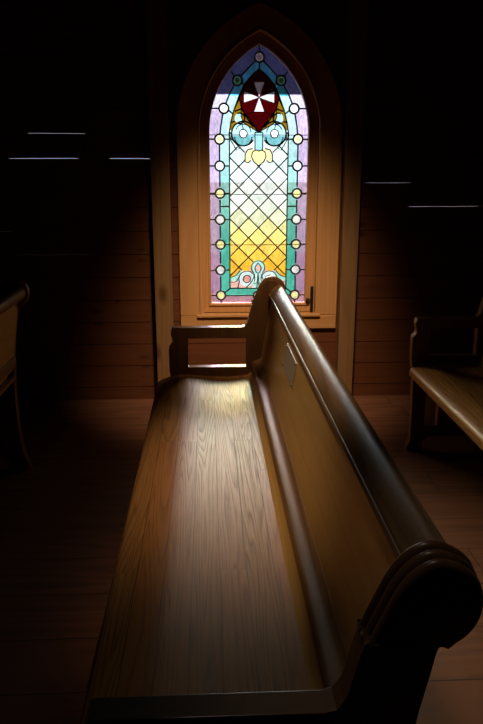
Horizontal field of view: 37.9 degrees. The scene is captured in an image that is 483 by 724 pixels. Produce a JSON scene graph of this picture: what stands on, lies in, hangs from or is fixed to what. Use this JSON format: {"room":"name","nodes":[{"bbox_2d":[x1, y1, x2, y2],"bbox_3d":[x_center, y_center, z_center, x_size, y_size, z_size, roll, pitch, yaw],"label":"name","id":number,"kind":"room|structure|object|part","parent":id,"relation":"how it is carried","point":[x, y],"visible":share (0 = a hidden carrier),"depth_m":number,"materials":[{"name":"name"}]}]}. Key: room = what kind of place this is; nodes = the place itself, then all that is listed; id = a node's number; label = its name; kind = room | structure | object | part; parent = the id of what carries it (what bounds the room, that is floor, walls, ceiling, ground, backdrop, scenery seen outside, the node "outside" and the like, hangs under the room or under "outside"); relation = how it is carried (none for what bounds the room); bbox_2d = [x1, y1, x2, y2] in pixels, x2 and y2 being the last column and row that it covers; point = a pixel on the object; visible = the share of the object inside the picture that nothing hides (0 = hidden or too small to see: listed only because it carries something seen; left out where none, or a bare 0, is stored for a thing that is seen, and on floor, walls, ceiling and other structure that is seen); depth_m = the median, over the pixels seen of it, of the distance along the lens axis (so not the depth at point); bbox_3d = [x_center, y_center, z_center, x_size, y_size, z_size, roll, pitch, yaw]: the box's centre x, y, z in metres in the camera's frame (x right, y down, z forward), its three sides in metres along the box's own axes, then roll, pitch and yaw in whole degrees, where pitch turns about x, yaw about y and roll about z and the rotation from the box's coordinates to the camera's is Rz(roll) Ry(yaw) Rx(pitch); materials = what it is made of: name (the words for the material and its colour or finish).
{"room":"church","nodes":[
{"label":"church","id":0,"kind":"room"},
{"bbox_2d":[0,0,482,400],"bbox_3d":[0.399,-1.374,4.046,7.600,3.300,0.024,-1,15,-3],"label":"wall","id":1,"kind":"structure","parent":0,"point":[76,225],"depth_m":4.09,"materials":[{"name":"brown wood"}]},
{"bbox_2d":[145,0,173,381],"bbox_3d":[-0.462,-1.349,3.954,0.106,3.300,0.085,-1,15,-3],"label":"wooden post","id":2,"kind":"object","parent":1,"relation":"attached to","point":[156,27],"depth_m":3.99,"materials":[{"name":"brown wood"}]},
{"bbox_2d":[176,2,342,327],"bbox_3d":[0.102,-1.096,4.129,0.950,1.825,0.136,-1,15,-3],"label":"window","id":3,"kind":"structure","parent":1,"relation":"in","point":[259,24],"depth_m":4.10,"materials":[{"name":"brown wood"}]},
{"bbox_3d":[0.103,-0.296,4.341,0.750,0.017,0.121,-1,15,-3],"label":"sill","id":4,"kind":"part","parent":3,"relation":"part of","materials":[{"name":"brown wood"}]},
{"bbox_3d":[0.101,-1.076,4.158,0.676,1.584,0.040,-1,15,-3],"label":"sash","id":5,"kind":"part","parent":3,"relation":"part of","materials":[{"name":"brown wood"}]},
{"bbox_3d":[0.101,-1.078,4.163,0.592,1.492,0.003,-1,15,-3],"label":"stained glass","id":6,"kind":"part","parent":3,"relation":"part of","materials":[{"name":"multicoloured glass"}]},
{"bbox_3d":[0.101,-1.076,4.166,0.816,1.742,0.074,-1,15,-3],"label":"frame","id":7,"kind":"part","parent":3,"relation":"part of","materials":[{"name":"brown wood"}]},
{"bbox_3d":[0.430,-0.388,4.327,0.018,0.160,0.032,-1,15,-3],"label":"handle","id":8,"kind":"part","parent":3,"relation":"part of","materials":[{"name":"black metal"}]},
{"bbox_2d":[335,0,368,393],"bbox_3d":[0.639,-1.362,4.004,0.095,3.300,0.085,-1,15,-3],"label":"wooden post","id":9,"kind":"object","parent":1,"relation":"attached to","point":[358,9],"depth_m":4.06,"materials":[{"name":"brown wood"}]},
{"bbox_2d":[0,395,482,723],"bbox_3d":[0.567,1.259,1.078,8.200,0.200,7.154,-1,15,-3],"label":"floor","id":10,"kind":"structure","parent":0,"point":[63,518],"depth_m":2.81,"materials":[{"name":"brown wood"}]},
{"bbox_2d":[0,278,31,469],"bbox_3d":[-1.181,0.386,2.128,0.554,0.926,2.461,-1,15,-3],"label":"pew","id":11,"kind":"object","parent":10,"relation":"on","point":[14,292],"visible":1,"depth_m":3.22,"materials":[{"name":"brown wood"}]},
{"bbox_3d":[-1.053,0.382,2.133,0.059,0.080,2.353,-1,15,-3],"label":"seat rail","id":12,"kind":"part","parent":11,"relation":"part of","materials":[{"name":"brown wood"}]},
{"bbox_3d":[-1.004,0.386,2.136,0.016,0.018,2.353,-1,15,-3],"label":"rail","id":13,"kind":"part","parent":11,"relation":"part of","materials":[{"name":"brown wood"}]},
{"bbox_3d":[-0.995,0.306,2.115,0.023,0.046,2.353,-1,15,-3],"label":"rail","id":14,"kind":"part","parent":11,"relation":"part of","materials":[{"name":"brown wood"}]},
{"bbox_3d":[-0.986,0.181,2.081,0.074,0.345,2.353,-1,15,-3],"label":"backrest","id":15,"kind":"part","parent":11,"relation":"part of","materials":[{"name":"brown wood"}]},
{"bbox_3d":[-0.950,0.003,2.034,0.069,0.056,2.353,-1,15,-3],"label":"rail","id":16,"kind":"part","parent":11,"relation":"part of","materials":[{"name":"brown wood"}]},
{"bbox_2d":[79,276,482,723],"bbox_3d":[-0.041,0.371,2.182,0.601,0.926,2.466,-1,15,-3],"label":"pew","id":17,"kind":"object","parent":10,"relation":"on","point":[276,563],"visible":1,"depth_m":1.53,"materials":[{"name":"brown wood"}]},
{"bbox_3d":[-0.128,0.405,2.187,0.427,0.074,2.358,-1,15,-3],"label":"seat","id":18,"kind":"part","parent":17,"relation":"part of","materials":[{"name":"brown wood"}]},
{"bbox_3d":[0.111,0.367,2.188,0.059,0.080,2.358,-1,15,-3],"label":"seat rail","id":19,"kind":"part","parent":17,"relation":"part of","materials":[{"name":"brown wood"}]},
{"bbox_3d":[0.178,0.166,2.136,0.074,0.345,2.358,-1,15,-3],"label":"backrest","id":20,"kind":"part","parent":17,"relation":"part of","materials":[{"name":"brown wood"}]},
{"bbox_3d":[0.214,-0.012,2.089,0.069,0.056,2.358,-1,15,-3],"label":"rail","id":21,"kind":"part","parent":17,"relation":"part of","materials":[{"name":"brown wood"}]},
{"bbox_2d":[404,292,482,450],"bbox_3d":[1.154,0.335,2.311,0.511,0.926,2.621,-1,15,-3],"label":"pew","id":22,"kind":"object","parent":10,"relation":"on","point":[454,381],"visible":1,"depth_m":3.46,"materials":[{"name":"brown wood"}]},
{"bbox_3d":[1.067,0.369,2.316,0.337,0.074,2.513,-1,15,-3],"label":"seat","id":23,"kind":"part","parent":22,"relation":"part of","materials":[{"name":"brown wood"}]},
{"bbox_3d":[1.261,0.332,2.316,0.059,0.080,2.513,-1,15,-3],"label":"seat rail","id":24,"kind":"part","parent":22,"relation":"part of","materials":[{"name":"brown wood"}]},
{"label":"outside","id":25,"kind":"structure","parent":0,"visible":0},
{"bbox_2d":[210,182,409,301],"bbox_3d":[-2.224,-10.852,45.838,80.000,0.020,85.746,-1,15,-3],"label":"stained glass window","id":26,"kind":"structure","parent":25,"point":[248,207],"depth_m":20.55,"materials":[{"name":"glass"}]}
]}

